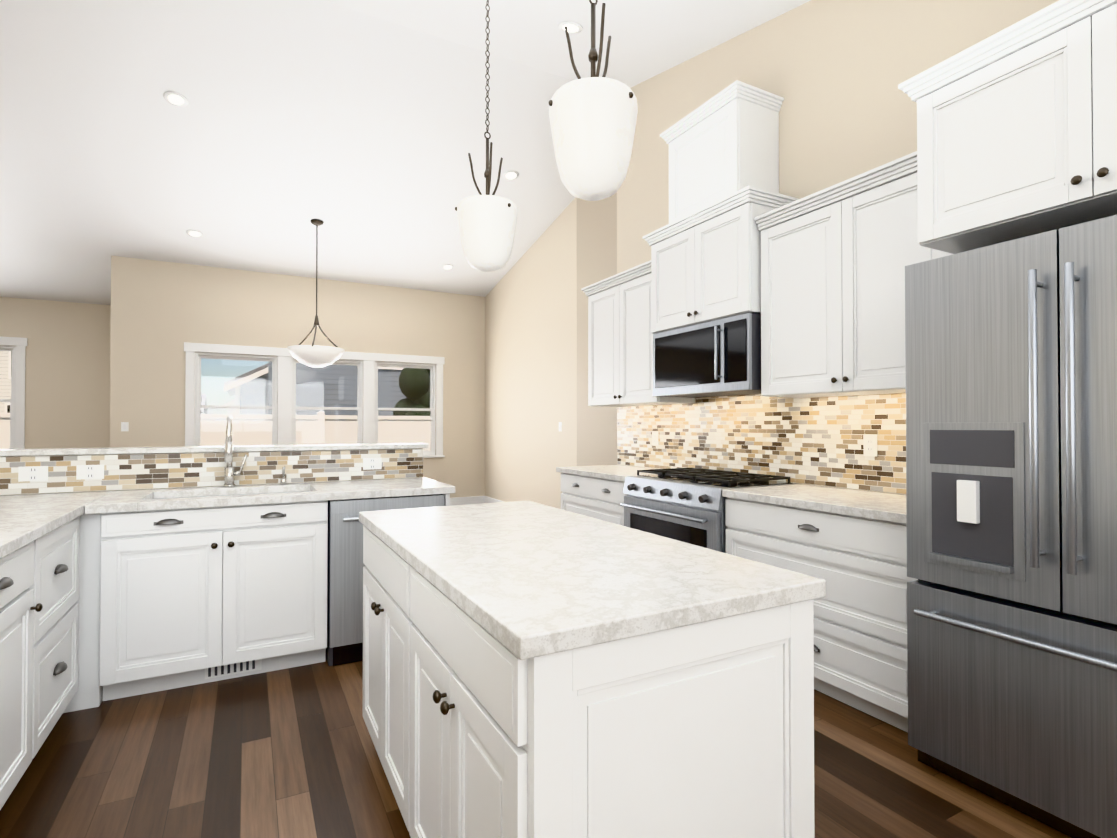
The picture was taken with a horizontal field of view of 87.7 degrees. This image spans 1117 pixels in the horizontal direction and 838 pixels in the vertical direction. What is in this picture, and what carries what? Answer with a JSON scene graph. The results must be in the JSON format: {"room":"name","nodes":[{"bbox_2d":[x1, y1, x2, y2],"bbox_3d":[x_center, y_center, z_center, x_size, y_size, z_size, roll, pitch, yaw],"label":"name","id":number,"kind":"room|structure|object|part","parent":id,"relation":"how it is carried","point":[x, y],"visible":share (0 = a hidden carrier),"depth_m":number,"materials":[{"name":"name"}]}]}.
{"room":"kitchen","nodes":[
{"label":"kitchen","id":0,"kind":"room"},
{"bbox_2d":[0,297,110,448],"bbox_3d":[-8.555,-0.951,7.482,5.070,4.600,0.150,0,-1,-28],"label":"wall","id":1,"kind":"structure","parent":0,"point":[67,384],"depth_m":8.23,"materials":[{"name":"beige paint"}]},
{"bbox_2d":[0,336,27,448],"bbox_3d":[-8.145,-0.252,7.641,1.830,1.745,0.183,0,-1,-28],"label":"window","id":2,"kind":"structure","parent":1,"relation":"in","point":[11,400],"depth_m":7.99,"materials":[{"name":"white"}]},
{"bbox_2d":[0,448,422,494],"bbox_3d":[-1.970,0.749,3.430,2.315,1.110,0.150,0,-1,-28],"label":"wall","id":3,"kind":"structure","parent":0,"point":[204,452],"depth_m":3.26,"materials":[{"name":"beige paint"}]},
{"bbox_2d":[0,449,422,494],"bbox_3d":[-1.930,0.290,3.364,2.311,0.190,0.008,0,-1,-28],"label":"backsplash","id":4,"kind":"structure","parent":3,"relation":"attached to","point":[138,471],"depth_m":3.30,"materials":[{"name":"tile"}]},
{"bbox_2d":[18,466,47,481],"bbox_3d":[-2.671,0.278,2.960,0.113,0.075,0.008,0,-1,-28],"label":"outlet","id":5,"kind":"object","parent":4,"relation":"attached to","point":[33,473],"depth_m":2.96,"materials":[{"name":"white plastic"}]},
{"bbox_2d":[76,465,103,479],"bbox_3d":[-2.469,0.280,3.068,0.113,0.074,0.008,0,-1,-28],"label":"outlet","id":6,"kind":"object","parent":4,"relation":"attached to","point":[82,471],"depth_m":3.06,"materials":[{"name":"white plastic"}]},
{"bbox_2d":[363,458,381,469],"bbox_3d":[-1.198,0.289,3.746,0.112,0.072,0.008,0,-1,-28],"label":"outlet","id":7,"kind":"object","parent":4,"relation":"attached to","point":[368,463],"depth_m":3.74,"materials":[{"name":"white plastic"}]},
{"bbox_2d":[0,443,428,455],"bbox_3d":[-1.953,0.177,3.445,2.346,0.030,0.200,0,-1,-28],"label":"cap","id":8,"kind":"object","parent":3,"relation":"on","point":[95,451],"visible":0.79,"depth_m":3.28,"materials":[{"name":"stone"}]},
{"bbox_2d":[110,256,484,497],"bbox_3d":[-3.380,-0.942,8.353,4.880,4.600,0.150,0,-1,-28],"label":"wall","id":9,"kind":"structure","parent":0,"point":[162,312],"depth_m":7.97,"materials":[{"name":"beige paint"}]},
{"bbox_2d":[121,422,128,430],"bbox_3d":[-5.362,0.096,7.193,0.075,0.115,0.008,0,-1,-28],"label":"light switch","id":10,"kind":"object","parent":9,"relation":"attached to","point":[124,426],"visible":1,"depth_m":7.19,"materials":[{"name":"white plastic"}]},
{"bbox_2d":[184,342,444,457],"bbox_3d":[-3.328,-0.194,8.334,3.440,1.565,0.158,0,-1,-28],"label":"window","id":11,"kind":"structure","parent":9,"relation":"in","point":[198,390],"depth_m":8.00,"materials":[{"name":"white wood"}]},
{"bbox_2d":[291,357,362,444],"bbox_3d":[-3.324,-0.151,8.368,0.960,1.420,0.100,0,-1,-28],"label":"window","id":12,"kind":"structure","parent":9,"relation":"in","point":[359,373],"depth_m":8.39,"materials":[{"name":"white"}]},
{"bbox_2d":[374,361,435,455],"bbox_3d":[-2.350,-0.146,8.889,0.930,1.420,0.100,0,-1,-28],"label":"window","id":13,"kind":"structure","parent":9,"relation":"in","point":[432,387],"depth_m":8.92,"materials":[{"name":"white"}]},
{"bbox_2d":[450,496,483,505],"bbox_3d":[-3.340,1.292,8.254,4.880,0.130,0.017,0,-1,-28],"label":"baseboard","id":14,"kind":"structure","parent":9,"relation":"attached to","point":[469,500],"depth_m":9.25,"materials":[{"name":"white"}]},
{"bbox_2d":[0,0,810,304],"bbox_3d":[-2.971,-2.173,2.910,10.900,1.818,13.800,0,-1,-28],"label":"ceiling","id":15,"kind":"structure","parent":0,"point":[357,128],"depth_m":5.23,"materials":[{"name":"white paint"}]},
{"bbox_2d":[163,92,187,106],"bbox_3d":[-3.184,-2.658,4.843,0.176,0.040,0.173,0,-1,-28],"label":"recessed light","id":16,"kind":"object","parent":15,"relation":"in","point":[175,99],"visible":1,"depth_m":4.84,"materials":[{"name":"white"}]},
{"bbox_2d":[186,230,202,237],"bbox_3d":[-4.276,-2.177,6.839,0.176,0.040,0.173,0,-1,-28],"label":"recessed light","id":17,"kind":"object","parent":15,"relation":"in","point":[195,233],"visible":1,"depth_m":6.83,"materials":[{"name":"white"}]},
{"bbox_2d":[287,220,344,366],"bbox_3d":[-2.839,-1.464,6.832,0.630,1.709,0.635,0,-1,-28],"label":"dining pendant light","id":18,"kind":"object","parent":15,"relation":"hanging from","point":[312,355],"visible":0.98,"depth_m":6.69,"materials":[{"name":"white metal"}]},
{"bbox_2d":[442,264,453,269],"bbox_3d":[-1.577,-2.161,8.281,0.176,0.040,0.173,0,-1,-28],"label":"recessed light","id":19,"kind":"object","parent":15,"relation":"in","point":[447,267],"visible":1,"depth_m":8.27,"materials":[{"name":"white"}]},
{"bbox_2d":[455,0,517,271],"bbox_3d":[-0.266,-1.488,2.163,0.234,1.876,0.228,0,-1,-28],"label":"pendant light","id":20,"kind":"object","parent":15,"relation":"hanging from","point":[487,223],"visible":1,"depth_m":2.08,"materials":[{"name":"white glass"}]},
{"bbox_2d":[503,170,518,180],"bbox_3d":[-0.516,-2.635,6.301,0.176,0.040,0.173,0,-1,-28],"label":"recessed light","id":21,"kind":"object","parent":15,"relation":"in","point":[511,175],"visible":1,"depth_m":6.29,"materials":[{"name":"white"}]},
{"bbox_2d":[558,21,582,33],"bbox_3d":[0.084,-2.753,4.095,0.176,0.045,0.171,0,-1,-28],"label":"recessed light","id":22,"kind":"object","parent":15,"relation":"in","point":[574,28],"visible":0.88,"depth_m":4.08,"materials":[{"name":"white"}]},
{"bbox_2d":[549,0,637,200],"bbox_3d":[0.087,-1.415,1.501,0.234,1.690,0.228,0,-1,-28],"label":"pendant light","id":23,"kind":"object","parent":15,"relation":"hanging from","point":[593,118],"visible":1,"depth_m":1.42,"materials":[{"name":"white glass"}]},
{"bbox_2d":[0,660,1070,837],"bbox_3d":[-2.949,1.358,2.883,10.650,0.120,13.500,0,-1,-28],"label":"floor","id":24,"kind":"structure","parent":0,"point":[288,753],"depth_m":2.10,"materials":[{"name":"brown wood"}]},
{"bbox_2d":[0,536,43,809],"bbox_3d":[-1.951,0.846,1.605,0.622,0.874,0.620,0,-1,-28],"label":"base cabinet","id":25,"kind":"object","parent":24,"relation":"on","point":[39,615],"depth_m":1.91,"materials":[{"name":"white wood"}]},
{"bbox_2d":[40,516,79,747],"bbox_3d":[-2.228,0.852,2.121,0.622,0.874,0.684,0,-1,-28],"label":"base cabinet","id":26,"kind":"object","parent":24,"relation":"on","point":[59,621],"depth_m":2.31,"materials":[{"name":"white wood"}]},
{"bbox_2d":[0,491,112,558],"bbox_3d":[-1.941,0.387,1.610,0.640,0.040,3.086,0,-1,-28],"label":"countertop","id":27,"kind":"structure","parent":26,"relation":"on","point":[25,519],"depth_m":2.34,"materials":[{"name":"stone"}]},
{"bbox_2d":[63,477,454,712],"bbox_3d":[-1.770,0.842,3.074,2.326,0.916,0.657,0,-1,-28],"label":"base cabinet","id":28,"kind":"object","parent":24,"relation":"on","point":[172,599],"depth_m":2.79,"materials":[{"name":"white wood"}]},
{"bbox_2d":[223,415,247,486],"bbox_3d":[-1.810,0.180,3.260,0.122,0.410,0.240,0,-1,-28],"label":"faucet","id":29,"kind":"object","parent":28,"relation":"on","point":[230,473],"visible":1,"depth_m":3.22,"materials":[{"name":"silver metal"}]},
{"bbox_3d":[-1.488,0.511,3.232,1.683,0.252,0.652,0,-1,-28],"label":"kitchen peninsula top","id":30,"kind":"part","parent":28,"relation":"part of","materials":[{"name":"white stone"}]},
{"bbox_2d":[281,466,285,483],"bbox_3d":[-1.623,0.332,3.436,0.032,0.110,0.087,0,-1,-28],"label":"soap dispenser","id":31,"kind":"object","parent":28,"relation":"on","point":[283,479],"visible":1,"depth_m":3.45,"materials":[{"name":"silver metal"}]},
{"bbox_2d":[326,494,443,665],"bbox_3d":[-1.056,0.869,3.430,0.616,0.870,0.678,0,-1,-28],"label":"dishwasher","id":32,"kind":"object","parent":24,"relation":"on","point":[346,564],"visible":0.4,"depth_m":3.08,"materials":[{"name":"grey metal"}]},
{"bbox_2d":[363,525,814,837],"bbox_3d":[-0.115,0.849,1.826,0.770,0.874,1.563,0,-1,-28],"label":"kitchen island","id":33,"kind":"object","parent":24,"relation":"on","point":[698,730],"visible":0.85,"depth_m":1.19,"materials":[{"name":"white wood"}]},
{"bbox_2d":[359,501,825,659],"bbox_3d":[-0.101,0.390,1.839,0.760,0.040,1.585,0,-1,-28],"label":"island countertop","id":34,"kind":"structure","parent":33,"relation":"on","point":[522,580],"depth_m":1.36,"materials":[{"name":"stone"}]},
{"bbox_2d":[556,465,653,525],"bbox_3d":[0.496,0.859,4.594,0.638,0.916,1.007,0,-1,-28],"label":"base cabinet","id":35,"kind":"object","parent":24,"relation":"on","point":[598,498],"depth_m":4.43,"materials":[{"name":"white wood"}]},
{"bbox_3d":[0.493,0.421,4.598,0.628,0.040,1.007,0,-1,-28],"label":"cabinet run top","id":36,"kind":"part","parent":35,"relation":"part of","materials":[{"name":"white stone"}]},
{"bbox_2d":[620,468,798,552],"bbox_3d":[0.914,0.828,3.716,0.706,0.958,0.916,0,-1,-28],"label":"range","id":37,"kind":"object","parent":24,"relation":"on","point":[687,505],"visible":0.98,"depth_m":3.50,"materials":[{"name":"silver metal"}]},
{"bbox_2d":[726,497,917,732],"bbox_3d":[1.428,0.860,2.849,0.638,0.874,1.083,0,-1,-28],"label":"base cabinet","id":38,"kind":"object","parent":24,"relation":"on","point":[858,565],"visible":0.29,"depth_m":2.54,"materials":[{"name":"white wood"}]},
{"bbox_2d":[722,484,906,523],"bbox_3d":[1.425,0.401,2.853,0.628,0.040,1.083,0,-1,-28],"label":"countertop","id":39,"kind":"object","parent":38,"relation":"on","point":[888,507],"visible":0.54,"depth_m":2.79,"materials":[{"name":"stone"}]},
{"bbox_2d":[905,215,1116,837],"bbox_3d":[1.815,0.357,1.913,0.811,1.860,0.930,0,-1,-28],"label":"refrigerator","id":40,"kind":"object","parent":24,"relation":"on","point":[1011,423],"visible":1,"depth_m":1.84,"materials":[{"name":"grey metal"}]},
{"bbox_2d":[485,192,616,508],"bbox_3d":[-0.099,-0.951,7.549,0.150,4.600,4.660,0,-1,-28],"label":"wall","id":41,"kind":"structure","parent":0,"point":[536,345],"depth_m":7.46,"materials":[{"name":"beige paint"}]},
{"bbox_2d":[484,496,503,502],"bbox_3d":[-0.126,1.283,7.402,0.014,0.130,4.470,0,-1,-28],"label":"baseboard","id":42,"kind":"structure","parent":41,"relation":"attached to","point":[486,499],"depth_m":9.15,"materials":[{"name":"white"}]},
{"bbox_2d":[617,0,1058,494],"bbox_3d":[2.282,-1.011,2.115,0.150,4.600,7.170,0,-1,-28],"label":"wall","id":43,"kind":"structure","parent":0,"point":[834,74],"depth_m":3.38,"materials":[{"name":"beige paint"}]},
{"bbox_2d":[581,260,694,406],"bbox_3d":[0.604,-0.623,4.676,0.389,1.020,1.007,0,-1,-28],"label":"upper cabinet","id":44,"kind":"object","parent":43,"relation":"attached to","point":[620,353],"visible":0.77,"depth_m":4.55,"materials":[{"name":"white wood"}]},
{"bbox_2d":[642,80,798,333],"bbox_3d":[1.034,-1.300,3.804,0.459,1.384,1.000,0,-1,-28],"label":"upper cabinet","id":45,"kind":"object","parent":43,"relation":"attached to","point":[705,243],"visible":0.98,"depth_m":3.61,"materials":[{"name":"white wood"}]},
{"bbox_2d":[653,313,760,397],"bbox_3d":[1.032,-0.382,3.793,0.460,0.440,0.896,0,-1,-28],"label":"microwave","id":46,"kind":"object","parent":45,"relation":"attached to","point":[718,357],"visible":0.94,"depth_m":3.60,"materials":[{"name":"grey metal"}]},
{"bbox_2d":[617,393,905,494],"bbox_3d":[1.247,0.116,3.868,0.008,0.550,3.040,0,-1,-28],"label":"backsplash","id":47,"kind":"structure","parent":43,"relation":"attached to","point":[816,441],"depth_m":3.61,"materials":[{"name":"tile"}]},
{"bbox_2d":[652,431,657,445],"bbox_3d":[0.784,0.158,4.720,0.008,0.115,0.075,0,-1,-28],"label":"outlet","id":48,"kind":"object","parent":47,"relation":"attached to","point":[654,433],"depth_m":4.71,"materials":[{"name":"white plastic"}]},
{"bbox_2d":[864,434,877,456],"bbox_3d":[1.655,0.140,3.088,0.008,0.115,0.075,0,-1,-28],"label":"outlet","id":49,"kind":"object","parent":47,"relation":"attached to","point":[870,445],"depth_m":3.09,"materials":[{"name":"white plastic"}]},
{"bbox_2d":[755,151,952,397],"bbox_3d":[1.532,-0.642,2.940,0.389,1.020,1.040,0,-1,-28],"label":"upper cabinet","id":50,"kind":"object","parent":43,"relation":"attached to","point":[836,259],"visible":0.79,"depth_m":2.87,"materials":[{"name":"white wood"}]},
{"bbox_2d":[898,0,1116,253],"bbox_3d":[1.894,-0.995,1.947,0.689,0.635,1.110,0,-1,-28],"label":"upper cabinet","id":51,"kind":"object","parent":43,"relation":"attached to","point":[1017,130],"visible":1,"depth_m":1.96,"materials":[{"name":"white wood"}]},
{"label":"outside","id":52,"kind":"structure","parent":0,"visible":0},
{"bbox_3d":[-18.741,2.158,35.255,160.000,0.100,160.000,0,-1,-28],"label":"ground","id":53,"kind":"structure","parent":52,"visible":0},
{"bbox_2d":[0,351,11,412],"bbox_3d":[-22.994,-2.270,27.346,9.800,8.580,10.830,0,-1,-28],"label":"house","id":54,"kind":"structure","parent":53,"relation":"on","point":[7,379],"depth_m":22.52,"materials":[{"name":"beige"}]},
{"bbox_2d":[201,394,207,413],"bbox_3d":[-41.816,-0.190,61.504,7.800,5.180,8.800,0,-1,-28],"label":"house","id":55,"kind":"structure","parent":53,"relation":"on","point":[203,398],"depth_m":62.60,"materials":[{"name":"grey"}]},
{"bbox_2d":[0,411,430,450],"bbox_3d":[-5.034,0.841,12.132,62.420,2.020,0.170,0,-1,-28],"label":"fence","id":56,"kind":"object","parent":53,"relation":"on","point":[318,433],"depth_m":12.07,"materials":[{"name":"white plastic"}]},
{"bbox_2d":[224,400,234,414],"bbox_3d":[-33.429,-0.540,65.970,7.800,5.980,8.830,0,-1,-28],"label":"house","id":57,"kind":"structure","parent":53,"relation":"on","point":[229,403],"depth_m":60.89,"materials":[{"name":"white"}]},
{"bbox_2d":[224,363,267,414],"bbox_3d":[-11.597,-0.641,27.747,7.300,5.330,8.830,0,-1,-28],"label":"house","id":58,"kind":"structure","parent":53,"relation":"on","point":[236,386],"depth_m":22.89,"materials":[{"name":"grey"}]},
{"bbox_2d":[268,362,429,415],"bbox_3d":[-2.909,-2.527,22.222,15.200,8.980,8.800,0,-1,-28],"label":"house","id":59,"kind":"structure","parent":53,"relation":"on","point":[333,395],"depth_m":16.00,"materials":[{"name":"grey"}]},
{"bbox_2d":[393,368,430,415],"bbox_3d":[-3.461,-0.025,14.662,1.332,3.807,1.055,0,-1,-28],"label":"tree","id":60,"kind":"object","parent":53,"relation":"on","point":[423,402],"depth_m":14.26,"materials":[{"name":"green plant"}]}
]}

